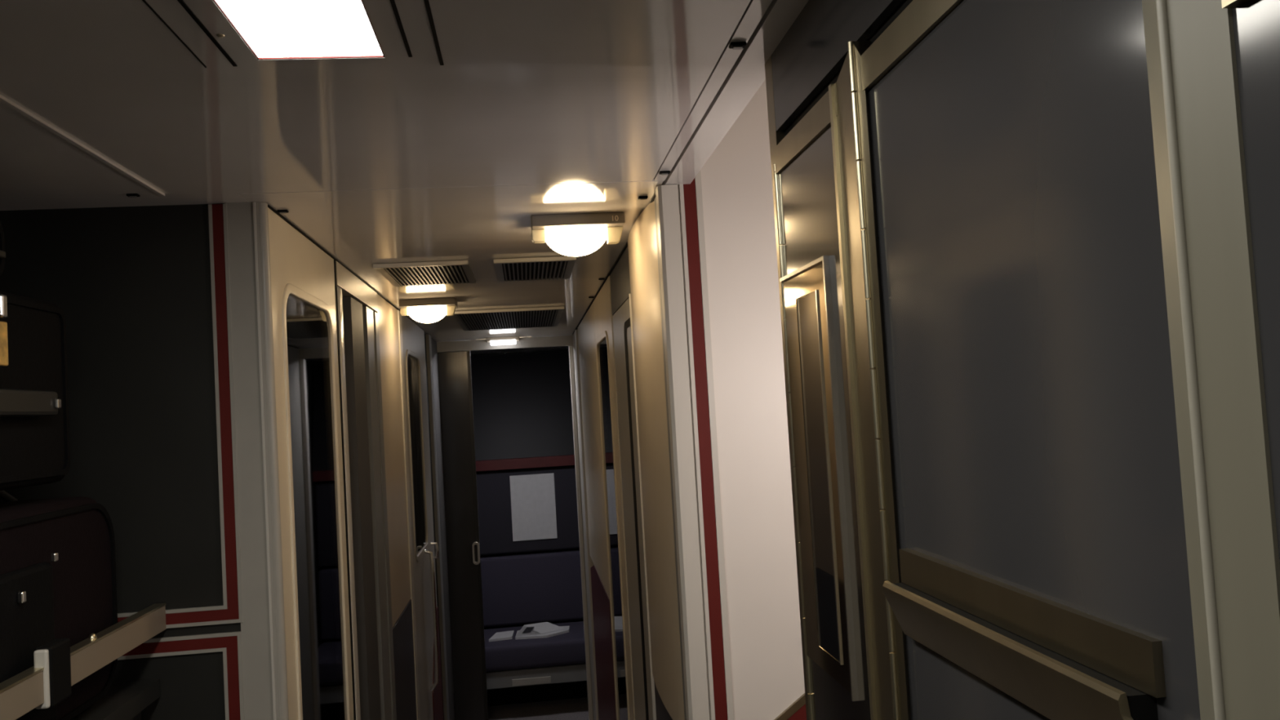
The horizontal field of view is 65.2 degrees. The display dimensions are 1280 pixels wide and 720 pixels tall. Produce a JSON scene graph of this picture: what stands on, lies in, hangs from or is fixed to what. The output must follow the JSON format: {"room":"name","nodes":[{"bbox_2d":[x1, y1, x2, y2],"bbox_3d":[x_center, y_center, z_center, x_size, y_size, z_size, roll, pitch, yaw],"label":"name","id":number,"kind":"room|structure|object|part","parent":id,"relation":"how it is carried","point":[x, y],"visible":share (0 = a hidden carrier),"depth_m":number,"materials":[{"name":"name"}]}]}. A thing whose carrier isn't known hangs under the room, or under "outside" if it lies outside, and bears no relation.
{"room":"train carriage","nodes":[
{"label":"train carriage","id":0,"kind":"room"},
{"bbox_2d":[130,711,141,719],"bbox_3d":[-0.665,1.195,0.277,0.020,1.378,2.822,-3,-3,-7],"label":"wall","id":1,"kind":"structure","parent":0,"point":[138,717],"depth_m":1.69,"materials":[{"name":"black"}]},
{"bbox_2d":[0,0,751,355],"bbox_3d":[-0.560,-0.249,2.973,2.400,0.030,8.200,-3,-3,-7],"label":"ceiling","id":2,"kind":"structure","parent":0,"point":[524,91],"depth_m":1.34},
{"bbox_2d":[126,193,139,197],"bbox_3d":[-0.845,-0.274,1.667,0.018,0.005,0.012,-3,-3,-7],"label":"latch","id":3,"kind":"object","parent":2,"relation":"attached to","point":[130,195],"depth_m":1.66,"materials":[{"name":"black metal"}]},
{"bbox_2d":[142,0,206,67],"bbox_3d":[-0.398,-0.362,0.392,0.001,0.006,1.431,-3,-3,-7],"label":"trim","id":4,"kind":"structure","parent":2,"relation":"attached to","point":[144,1],"depth_m":1.00,"materials":[{"name":"black rubber"}]},
{"bbox_2d":[177,0,237,66],"bbox_3d":[-0.366,-0.363,0.395,0.004,0.006,1.428,-3,-3,-7],"label":"trim","id":5,"kind":"structure","parent":2,"relation":"attached to","point":[182,2],"depth_m":1.00,"materials":[{"name":"black rubber"}]},
{"bbox_2d":[277,209,288,213],"bbox_3d":[-0.664,-0.276,1.859,0.018,0.005,0.012,-3,-3,-7],"label":"latch","id":6,"kind":"object","parent":2,"relation":"attached to","point":[282,211],"depth_m":1.85,"materials":[{"name":"black metal"}]},
{"bbox_2d":[213,0,384,59],"bbox_3d":[-0.293,-0.375,0.497,0.158,0.031,1.213,-3,-3,-7],"label":"recessed light","id":7,"kind":"object","parent":2,"relation":"in","point":[272,29],"visible":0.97,"depth_m":1.01,"materials":[{"name":"white plastic"}]},
{"bbox_2d":[389,0,412,57],"bbox_3d":[-0.175,-0.374,0.407,0.004,0.006,1.408,-3,-3,-7],"label":"trim","id":8,"kind":"structure","parent":2,"relation":"attached to","point":[392,2],"depth_m":1.02,"materials":[{"name":"black rubber"}]},
{"bbox_2d":[373,260,475,286],"bbox_3d":[-0.586,-0.235,2.773,0.240,0.012,0.428,-3,-3,-7],"label":"ceiling vent","id":9,"kind":"object","parent":2,"relation":"in","point":[453,272],"visible":1,"depth_m":2.73,"materials":[{"name":"grey metal"}]},
{"bbox_2d":[384,265,467,286],"bbox_3d":[-0.587,-0.236,2.777,0.193,0.006,0.380,-3,-3,-7],"label":"grille","id":10,"kind":"object","parent":9,"relation":"attached to","point":[450,274],"depth_m":2.78,"materials":[{"name":"grey metal"}]},
{"bbox_2d":[398,297,457,323],"bbox_3d":[-0.722,-0.165,3.422,0.187,0.077,0.128,-3,-3,-7],"label":"dome lamp","id":11,"kind":"object","parent":2,"relation":"attached to","point":[433,309],"visible":1,"depth_m":3.37,"materials":[{"name":"grey glass"}]},
{"bbox_2d":[423,0,444,65],"bbox_3d":[-0.144,-0.375,0.424,0.004,0.006,1.436,-3,-3,-7],"label":"trim","id":12,"kind":"structure","parent":2,"relation":"attached to","point":[426,2],"depth_m":1.03,"materials":[{"name":"black rubber"}]},
{"bbox_2d":[486,336,519,345],"bbox_3d":[-0.721,-0.100,5.260,0.168,0.039,0.099,-3,-3,-7],"label":"recessed light","id":13,"kind":"object","parent":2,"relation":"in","point":[503,340],"visible":1,"depth_m":5.21,"materials":[{"name":"beige"}]},
{"bbox_2d":[453,306,564,330],"bbox_3d":[-0.557,-0.169,4.265,0.435,0.012,0.868,-3,-3,-7],"label":"ceiling vent","id":14,"kind":"object","parent":2,"relation":"in","point":[541,317],"visible":0.91,"depth_m":4.18,"materials":[{"name":"grey metal"}]},
{"bbox_2d":[493,256,576,282],"bbox_3d":[-0.296,-0.250,2.807,0.215,0.012,0.428,-3,-3,-7],"label":"ceiling vent","id":15,"kind":"object","parent":2,"relation":"in","point":[555,268],"visible":0.97,"depth_m":2.77,"materials":[{"name":"grey metal"}]},
{"bbox_2d":[502,261,566,281],"bbox_3d":[-0.296,-0.251,2.811,0.168,0.006,0.380,-3,-3,-7],"label":"grille","id":16,"kind":"object","parent":15,"relation":"attached to","point":[550,270],"depth_m":2.83,"materials":[{"name":"grey metal"}]},
{"bbox_2d":[530,212,625,256],"bbox_3d":[-0.132,-0.258,2.107,0.192,0.078,0.129,-3,-3,-7],"label":"dome lamp","id":17,"kind":"object","parent":2,"relation":"attached to","point":[579,234],"visible":1,"depth_m":2.06,"materials":[{"name":"grey glass"}]},
{"bbox_2d":[637,195,648,199],"bbox_3d":[0.006,-0.311,1.923,0.018,0.005,0.012,-3,-3,-7],"label":"latch","id":18,"kind":"object","parent":2,"relation":"attached to","point":[642,197],"depth_m":1.92,"materials":[{"name":"black metal"}]},
{"bbox_2d":[0,79,804,719],"bbox_3d":[-0.192,0.324,1.800,2.600,3.200,0.070,-3,-3,-7],"label":"wall","id":19,"kind":"structure","parent":0,"point":[131,286],"depth_m":1.75,"materials":[{"name":"white paint"}]},
{"bbox_2d":[0,94,164,195],"bbox_3d":[-0.646,-0.349,0.318,0.007,0.008,2.740,-3,-3,-7],"label":"trim","id":20,"kind":"structure","parent":19,"relation":"attached to","point":[3,100],"depth_m":1.35,"materials":[{"name":"silver metal"}]},
{"bbox_2d":[117,204,243,628],"bbox_3d":[-1.102,0.107,1.711,0.776,0.728,0.004,-3,-3,-7],"label":"trim","id":21,"kind":"structure","parent":19,"relation":"attached to","point":[232,612],"depth_m":1.75,"materials":[{"name":"red paint"}]},
{"bbox_2d":[117,631,244,719],"bbox_3d":[-1.039,1.232,1.659,0.772,1.472,0.004,-3,-3,-7],"label":"trim","id":22,"kind":"structure","parent":19,"relation":"attached to","point":[230,642],"depth_m":1.73,"materials":[{"name":"red paint"}]},
{"bbox_2d":[224,201,280,719],"bbox_3d":[-0.643,0.832,1.726,0.060,2.230,0.004,-3,-3,-7],"label":"trim","id":23,"kind":"structure","parent":19,"relation":"attached to","point":[255,625],"depth_m":1.75,"materials":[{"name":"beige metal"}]},
{"bbox_2d":[259,202,288,719],"bbox_3d":[-0.614,0.832,1.739,0.022,2.229,0.022,-3,-3,-7],"label":"trim","id":24,"kind":"structure","parent":19,"relation":"attached to","point":[277,554],"depth_m":1.76,"materials":[{"name":"metal"}]},
{"bbox_2d":[267,207,354,719],"bbox_3d":[-0.656,0.850,2.061,0.034,2.227,0.630,-3,-3,-7],"label":"door","id":25,"kind":"structure","parent":19,"relation":"in","point":[313,534],"depth_m":2.05,"materials":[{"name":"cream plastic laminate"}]},
{"bbox_2d":[659,170,670,175],"bbox_3d":[0.043,-0.322,1.724,0.018,0.005,0.012,-3,-3,-7],"label":"latch","id":26,"kind":"object","parent":19,"relation":"attached to","point":[661,172],"depth_m":1.72,"materials":[{"name":"black metal"}]},
{"bbox_2d":[653,184,710,719],"bbox_3d":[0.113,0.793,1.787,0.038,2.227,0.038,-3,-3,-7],"label":"trim","id":27,"kind":"structure","parent":19,"relation":"attached to","point":[668,225],"depth_m":1.80,"materials":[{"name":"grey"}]},
{"bbox_2d":[679,183,715,719],"bbox_3d":[0.124,0.540,1.786,0.007,2.730,0.007,-3,-3,-7],"label":"trim","id":28,"kind":"structure","parent":19,"relation":"attached to","point":[681,186],"depth_m":1.80,"materials":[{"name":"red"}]},
{"bbox_2d":[683,178,727,719],"bbox_3d":[0.139,0.540,1.789,0.022,2.730,0.005,-3,-3,-7],"label":"trim","id":29,"kind":"structure","parent":19,"relation":"attached to","point":[689,190],"depth_m":1.80,"materials":[{"name":"red paint"}]},
{"bbox_2d":[653,0,772,180],"bbox_3d":[0.195,-0.405,0.374,0.020,0.020,2.857,-3,-3,-7],"label":"trim","id":30,"kind":"structure","parent":19,"relation":"attached to","point":[755,10],"depth_m":1.25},
{"bbox_2d":[694,170,733,719],"bbox_3d":[0.156,0.539,1.790,0.011,2.730,0.006,-3,-3,-7],"label":"trim","id":31,"kind":"structure","parent":19,"relation":"attached to","point":[698,178],"depth_m":1.80,"materials":[{"name":"grey"}]},
{"bbox_2d":[664,0,808,185],"bbox_3d":[0.230,-0.405,0.400,0.046,0.022,2.900,-3,-3,-7],"label":"trim","id":32,"kind":"structure","parent":19,"relation":"attached to","point":[747,75],"depth_m":1.29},
{"bbox_2d":[728,41,746,49],"bbox_3d":[0.110,-0.353,1.125,0.018,0.005,0.012,-3,-3,-7],"label":"latch","id":33,"kind":"object","parent":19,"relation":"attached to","point":[738,45],"depth_m":1.12,"materials":[{"name":"black metal"}]},
{"bbox_2d":[773,693,805,719],"bbox_3d":[0.624,0.348,1.853,0.951,0.693,0.007,-3,-3,-7],"label":"trim","id":34,"kind":"structure","parent":19,"relation":"attached to","point":[800,702],"depth_m":1.80,"materials":[{"name":"brown metal"}]},
{"bbox_2d":[786,703,806,719],"bbox_3d":[0.626,0.373,1.853,0.951,0.711,0.005,-3,-3,-7],"label":"trim","id":35,"kind":"structure","parent":19,"relation":"attached to","point":[801,714],"depth_m":1.80,"materials":[{"name":"red paint"}]},
{"bbox_2d":[376,293,454,719],"bbox_3d":[-0.901,0.958,4.138,0.045,2.228,2.165,-3,-3,-7],"label":"wall","id":36,"kind":"structure","parent":0,"point":[397,515],"depth_m":3.41,"materials":[{"name":"beige laminate"}]},
{"bbox_2d":[267,204,399,311],"bbox_3d":[-0.784,-0.227,2.795,0.004,0.004,2.000,-3,-3,-7],"label":"trim","id":37,"kind":"structure","parent":36,"relation":"attached to","point":[268,206],"depth_m":2.23,"materials":[{"name":"black rubber"}]},
{"bbox_2d":[336,261,377,311],"bbox_3d":[-0.795,-0.196,2.777,0.032,0.060,0.669,-3,-3,-7],"label":"trim","id":38,"kind":"structure","parent":36,"relation":"attached to","point":[352,286],"depth_m":2.71,"materials":[{"name":"beige metal"}]},
{"bbox_2d":[362,306,391,719],"bbox_3d":[-0.765,0.927,2.920,0.049,2.163,0.138,-3,-3,-7],"label":"trim","id":39,"kind":"structure","parent":36,"relation":"attached to","point":[367,313],"depth_m":2.90,"materials":[{"name":"metal"}]},
{"bbox_2d":[373,311,396,719],"bbox_3d":[-0.774,0.933,3.024,0.053,2.163,0.068,-3,-3,-7],"label":"trim","id":40,"kind":"structure","parent":36,"relation":"attached to","point":[375,314],"depth_m":3.04,"materials":[{"name":"metal"}]},
{"bbox_2d":[392,599,417,719],"bbox_3d":[-0.770,1.434,3.292,0.032,1.186,0.505,-3,-3,-7],"label":"trim","id":41,"kind":"structure","parent":36,"relation":"attached to","point":[402,629],"depth_m":3.31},
{"bbox_2d":[397,310,420,719],"bbox_3d":[-0.831,0.930,3.604,0.035,2.227,0.069,-3,-3,-7],"label":"trim","id":42,"kind":"structure","parent":36,"relation":"attached to","point":[399,316],"depth_m":3.61,"materials":[{"name":"gold"}]},
{"bbox_2d":[401,315,443,719],"bbox_3d":[-0.867,0.954,4.078,0.070,2.226,0.874,-3,-3,-7],"label":"door","id":43,"kind":"structure","parent":36,"relation":"in","point":[424,556],"depth_m":4.05,"materials":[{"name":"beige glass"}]},
{"bbox_3d":[-0.896,0.832,4.370,0.033,0.074,0.014,-3,-3,-7],"label":"handle","id":44,"kind":"part","parent":43,"relation":"part of","materials":[{"name":"silver metal"}]},
{"bbox_3d":[-0.864,1.589,4.291,0.008,0.980,0.375,-3,-3,-7],"label":"panel","id":45,"kind":"part","parent":43,"relation":"part of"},
{"bbox_2d":[424,333,444,719],"bbox_3d":[-0.958,0.984,4.604,0.028,2.226,0.185,-3,-3,-7],"label":"trim","id":46,"kind":"structure","parent":36,"relation":"attached to","point":[424,334],"depth_m":4.68,"materials":[{"name":"grey metal"}]},
{"bbox_2d":[425,333,449,719],"bbox_3d":[-0.966,0.991,4.752,0.044,2.226,0.110,-3,-3,-7],"label":"trim","id":47,"kind":"structure","parent":36,"relation":"attached to","point":[428,344],"depth_m":4.72,"materials":[{"name":"metal"}]},
{"bbox_2d":[436,335,573,352],"bbox_3d":[-1.021,-0.070,5.295,1.800,0.054,0.030,-3,-3,-7],"label":"lintel","id":48,"kind":"object","parent":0,"point":[560,340],"visible":0.29,"depth_m":5.32,"materials":[{"name":"grey metal"}]},
{"bbox_2d":[480,548,583,629],"bbox_3d":[-0.948,1.086,6.920,2.400,2.230,0.060,-3,-3,-7],"label":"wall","id":49,"kind":"structure","parent":0,"point":[575,620],"depth_m":6.89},
{"bbox_2d":[488,697,588,719],"bbox_3d":[-0.256,2.006,2.890,2.750,0.050,8.200,-3,-3,-7],"label":"floor","id":50,"kind":"structure","parent":0,"point":[577,708],"depth_m":6.12,"materials":[{"name":"carpet"}]},
{"bbox_2d":[333,259,360,719],"bbox_3d":[-0.706,0.900,2.421,0.053,2.165,0.054,-3,-3,-7],"label":"trim","id":51,"kind":"structure","parent":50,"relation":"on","point":[339,289],"depth_m":2.44,"materials":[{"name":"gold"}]},
{"bbox_2d":[342,296,381,719],"bbox_3d":[-0.739,0.913,2.634,0.056,2.163,0.373,-3,-3,-7],"label":"door","id":52,"kind":"structure","parent":50,"relation":"on","point":[353,319],"depth_m":2.66,"materials":[{"name":"laminate"}]},
{"bbox_2d":[443,465,587,706],"bbox_3d":[-0.815,1.436,6.282,1.280,1.460,0.640,-3,-3,-7],"label":"seat","id":53,"kind":"object","parent":50,"relation":"on","point":[532,588],"visible":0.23,"depth_m":6.49,"materials":[{"name":"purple fabric"}]},
{"bbox_2d":[488,630,514,641],"bbox_3d":[-0.855,1.707,6.183,0.150,0.014,0.200,-3,-3,-7],"label":"leaflet","id":54,"kind":"object","parent":53,"relation":"on","point":[506,635],"visible":1,"depth_m":6.14,"materials":[{"name":"white paper"}]},
{"bbox_3d":[-0.842,1.501,6.538,1.280,0.445,0.120,-3,-3,-7],"label":"backrest","id":55,"kind":"part","parent":53,"relation":"part of","materials":[{"name":"blue fabric"}]},
{"bbox_2d":[450,621,586,672],"bbox_3d":[-0.789,1.787,6.217,1.280,0.150,0.540,-3,-3,-7],"label":"seat cushion","id":56,"kind":"object","parent":53,"relation":"on","point":[564,651],"depth_m":5.98,"materials":[{"name":"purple fabric"}]},
{"bbox_3d":[-0.782,1.914,6.211,1.280,0.095,0.500,-3,-3,-7],"label":"seat frame","id":57,"kind":"part","parent":53,"relation":"part of","materials":[{"name":"grey metal"}]},
{"bbox_3d":[-0.648,1.918,5.970,0.230,0.040,0.008,-3,-3,-7],"label":"frame plate","id":58,"kind":"part","parent":53,"relation":"part of","materials":[{"name":"metal"}]},
{"bbox_2d":[509,473,557,541],"bbox_3d":[-0.696,0.962,6.537,0.288,0.425,0.007,-3,-3,-7],"label":"headrest cover","id":59,"kind":"object","parent":53,"relation":"attached to","point":[533,506],"visible":1,"depth_m":6.53,"materials":[{"name":"white fabric"}]},
{"bbox_2d":[515,622,569,639],"bbox_3d":[-0.607,1.673,6.215,0.329,0.055,0.238,-3,-3,-1],"label":"magazine","id":60,"kind":"object","parent":53,"relation":"on","point":[544,629],"visible":1,"depth_m":6.18,"materials":[{"name":"white paper"}]},
{"bbox_2d":[522,626,533,633],"bbox_3d":[-0.687,1.665,6.173,0.040,0.023,0.092,-4,-3,24],"label":"picture","id":61,"kind":"object","parent":60,"relation":"on","point":[525,629],"depth_m":6.18},
{"bbox_2d":[572,345,593,719],"bbox_3d":[-0.183,1.000,5.334,0.238,2.171,0.030,-3,-3,-7],"label":"wall","id":62,"kind":"structure","parent":0,"point":[572,345],"depth_m":5.31,"materials":[{"name":"grey metal"}]},
{"bbox_2d":[572,302,609,719],"bbox_3d":[-0.190,0.934,4.500,0.033,2.226,1.620,-3,-3,-7],"label":"wall","id":63,"kind":"structure","parent":0,"point":[586,331],"depth_m":4.30,"materials":[{"name":"beige laminate"}]},
{"bbox_2d":[568,345,592,719],"bbox_3d":[-0.311,1.007,5.327,0.019,2.170,0.054,-3,-3,-7],"label":"trim","id":64,"kind":"structure","parent":63,"relation":"attached to","point":[571,348],"depth_m":5.31,"materials":[{"name":"grey metal"}]},
{"bbox_2d":[574,329,598,719],"bbox_3d":[-0.243,0.959,4.961,0.040,2.226,0.040,-3,-3,-7],"label":"trim","id":65,"kind":"structure","parent":63,"relation":"attached to","point":[590,563],"depth_m":4.95,"materials":[{"name":"grey metal"}]},
{"bbox_2d":[590,564,616,719],"bbox_3d":[-0.131,1.476,4.244,0.031,1.115,1.155,-3,-3,-7],"label":"trim","id":66,"kind":"structure","parent":63,"relation":"attached to","point":[601,601],"depth_m":4.21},
{"bbox_2d":[593,275,635,719],"bbox_3d":[-0.058,0.874,3.332,0.034,2.226,0.725,-3,-3,-7],"label":"door","id":67,"kind":"structure","parent":63,"relation":"in","point":[603,322],"depth_m":3.30,"materials":[{"name":"beige laminate"}]},
{"bbox_2d":[627,200,684,719],"bbox_3d":[0.038,0.213,2.170,0.044,1.027,0.500,-3,-3,-7],"label":"wall","id":68,"kind":"structure","parent":0,"point":[661,576],"depth_m":2.05,"materials":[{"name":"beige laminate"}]},
{"bbox_2d":[572,194,655,334],"bbox_3d":[-0.159,-0.226,3.591,0.008,0.004,3.540,-3,-3,-7],"label":"trim","id":69,"kind":"structure","parent":68,"relation":"attached to","point":[654,197],"depth_m":2.94,"materials":[{"name":"black rubber"}]},
{"bbox_2d":[609,246,631,315],"bbox_3d":[-0.042,-0.210,2.730,0.028,0.122,0.575,-3,-3,-7],"label":"trim","id":70,"kind":"structure","parent":68,"relation":"attached to","point":[620,279],"depth_m":2.70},
{"bbox_2d":[612,297,653,719],"bbox_3d":[0.023,0.902,2.662,0.031,2.100,0.540,-3,-3,-7],"label":"door","id":71,"kind":"structure","parent":68,"relation":"in","point":[621,318],"depth_m":2.69,"materials":[{"name":"beige laminate"}]},
{"bbox_2d":[628,293,656,719],"bbox_3d":[0.051,0.886,2.391,0.036,2.103,0.003,-3,-3,-7],"label":"trim","id":72,"kind":"structure","parent":68,"relation":"attached to","point":[629,295],"depth_m":2.41,"materials":[{"name":"gold"}]},
{"bbox_2d":[653,680,672,719],"bbox_3d":[0.105,1.326,2.120,0.044,1.195,0.500,-3,-3,-7],"label":"trim","id":73,"kind":"structure","parent":68,"relation":"attached to","point":[662,713],"depth_m":2.20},
{"bbox_3d":[0.162,0.640,-1.154,2.710,2.260,0.060,-3,-3,-7],"label":"wall","id":74,"kind":"structure","parent":0,"visible":0},
{"bbox_2d":[764,0,1279,719],"bbox_3d":[0.344,0.700,0.029,0.054,2.228,2.252,-3,-3,-7],"label":"door","id":75,"kind":"structure","parent":74,"relation":"in","point":[1029,453],"depth_m":0.61,"materials":[{"name":"metal"}]},
{"bbox_3d":[0.230,0.756,1.132,0.031,2.228,0.031,-3,-3,-7],"label":"post","id":76,"kind":"part","parent":75,"relation":"part of","materials":[{"name":"brown metal"}]},
{"bbox_3d":[0.179,-0.236,1.039,0.021,0.030,0.234,-3,-3,-7],"label":"rail","id":77,"kind":"part","parent":75,"relation":"part of","materials":[{"name":"brown metal"}]},
{"bbox_3d":[0.249,0.764,0.856,0.017,2.085,0.068,-3,-3,-7],"label":"hinge plate","id":78,"kind":"part","parent":75,"relation":"part of","materials":[{"name":"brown metal"}]},
{"bbox_3d":[0.253,0.762,0.814,0.017,2.085,0.016,-3,-3,-7],"label":"hinge plate","id":79,"kind":"part","parent":75,"relation":"part of","materials":[{"name":"brown metal"}]},
{"bbox_3d":[0.221,-0.255,0.671,0.021,0.030,0.375,-3,-3,-7],"label":"rail","id":80,"kind":"part","parent":75,"relation":"part of","materials":[{"name":"brown metal"}]},
{"bbox_3d":[0.235,0.159,0.652,0.008,0.027,0.333,-3,-3,-7],"label":"push rail","id":81,"kind":"part","parent":75,"relation":"part of","materials":[{"name":"brown metal"}]},
{"bbox_3d":[0.298,0.774,0.426,0.018,2.120,0.023,-3,-3,-7],"label":"post","id":82,"kind":"part","parent":75,"relation":"part of","materials":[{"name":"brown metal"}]},
{"bbox_3d":[0.302,0.773,0.398,0.018,2.120,0.035,-3,-3,-7],"label":"post","id":83,"kind":"part","parent":75,"relation":"part of","materials":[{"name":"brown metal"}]},
{"bbox_2d":[1221,0,1279,564],"bbox_3d":[0.391,0.735,-0.355,0.022,2.117,1.483,-3,-3,-7],"label":"window","id":84,"kind":"structure","parent":74,"relation":"in","point":[1256,23],"depth_m":0.41,"materials":[{"name":"metal"}]},
{"bbox_3d":[0.329,-0.220,-0.314,0.008,0.068,1.481,-3,-3,-7],"label":"rail","id":85,"kind":"part","parent":84,"relation":"part of","materials":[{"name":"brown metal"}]},
{"bbox_3d":[-1.431,1.065,5.189,0.845,2.171,0.030,-3,-3,-7],"label":"wall","id":86,"kind":"structure","parent":0,"visible":0},
{"bbox_2d":[437,351,488,719],"bbox_3d":[-0.928,1.034,5.266,0.172,2.161,0.050,-3,-3,-7],"label":"door","id":87,"kind":"structure","parent":86,"relation":"in","point":[455,378],"depth_m":5.27,"materials":[{"name":"laminate"}]},
{"bbox_3d":[-0.862,1.016,5.262,0.040,0.120,0.026,-3,-3,-7],"label":"handle","id":88,"kind":"part","parent":87,"relation":"part of","materials":[{"name":"silver metal"}]},
{"bbox_3d":[0.056,0.914,4.403,0.030,2.230,5.180,-3,-3,-7],"label":"wall","id":89,"kind":"structure","parent":0,"visible":0},
{"bbox_2d":[437,351,574,471],"bbox_3d":[-0.921,0.343,6.698,1.280,0.760,0.365,-3,-3,-7],"label":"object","id":90,"kind":"structure","parent":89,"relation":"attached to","point":[522,408],"depth_m":6.63,"materials":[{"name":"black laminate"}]},
{"bbox_3d":[-1.617,0.922,2.792,0.060,2.260,8.200,-3,-3,-7],"label":"wall","id":91,"kind":"structure","parent":0,"visible":0},
{"bbox_2d":[0,603,166,719],"bbox_3d":[-0.985,0.432,0.331,0.668,0.182,2.722,-3,-3,-7],"label":"luggage rack","id":92,"kind":"object","parent":91,"relation":"attached to","point":[58,666],"visible":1,"depth_m":1.44,"materials":[{"name":"beige"}]},
{"bbox_2d":[0,490,117,719],"bbox_3d":[-1.022,0.359,1.242,0.460,0.352,0.772,-3,-3,-7],"label":"suitcase","id":93,"kind":"object","parent":92,"relation":"on","point":[58,560],"visible":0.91,"depth_m":1.45,"materials":[{"name":"black fabric"}]},
{"bbox_3d":[-0.961,0.204,1.427,0.012,0.033,0.276,-3,-3,-7],"label":"carry handle","id":94,"kind":"part","parent":93,"relation":"part of","materials":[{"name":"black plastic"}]},
{"bbox_2d":[0,290,70,490],"bbox_3d":[-1.032,0.039,1.133,0.450,0.276,0.785,-3,-3,-7],"label":"suitcase","id":95,"kind":"object","parent":93,"relation":"on","point":[35,446],"visible":1,"depth_m":1.43,"materials":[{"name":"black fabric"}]},
{"bbox_2d":[0,221,8,365],"bbox_3d":[-1.004,-0.109,1.051,0.421,0.232,0.700,-3,-3,-7],"label":"bag","id":96,"kind":"object","parent":95,"relation":"on","point":[3,299],"visible":1,"depth_m":1.29,"materials":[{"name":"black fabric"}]},
{"bbox_3d":[-0.885,-0.147,1.376,0.008,0.010,0.035,-3,-3,-7],"label":"zip pull","id":97,"kind":"part","parent":96,"relation":"part of","materials":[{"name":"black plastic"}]},
{"bbox_3d":[-0.840,0.055,1.287,0.024,0.036,0.348,-3,-3,-7],"label":"handle","id":98,"kind":"part","parent":95,"relation":"part of","materials":[{"name":"black plastic"}]},
{"bbox_3d":[-0.817,0.275,1.395,0.008,0.012,0.010,-3,-3,-7],"label":"zip pull","id":99,"kind":"part","parent":93,"relation":"part of","materials":[{"name":"silver metal"}]},
{"bbox_2d":[71,679,159,719],"bbox_3d":[-0.991,0.508,0.326,0.647,0.030,2.722,-3,-3,-7],"label":"shelf","id":100,"kind":"object","parent":92,"relation":"attached to","point":[123,700],"depth_m":1.61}
]}

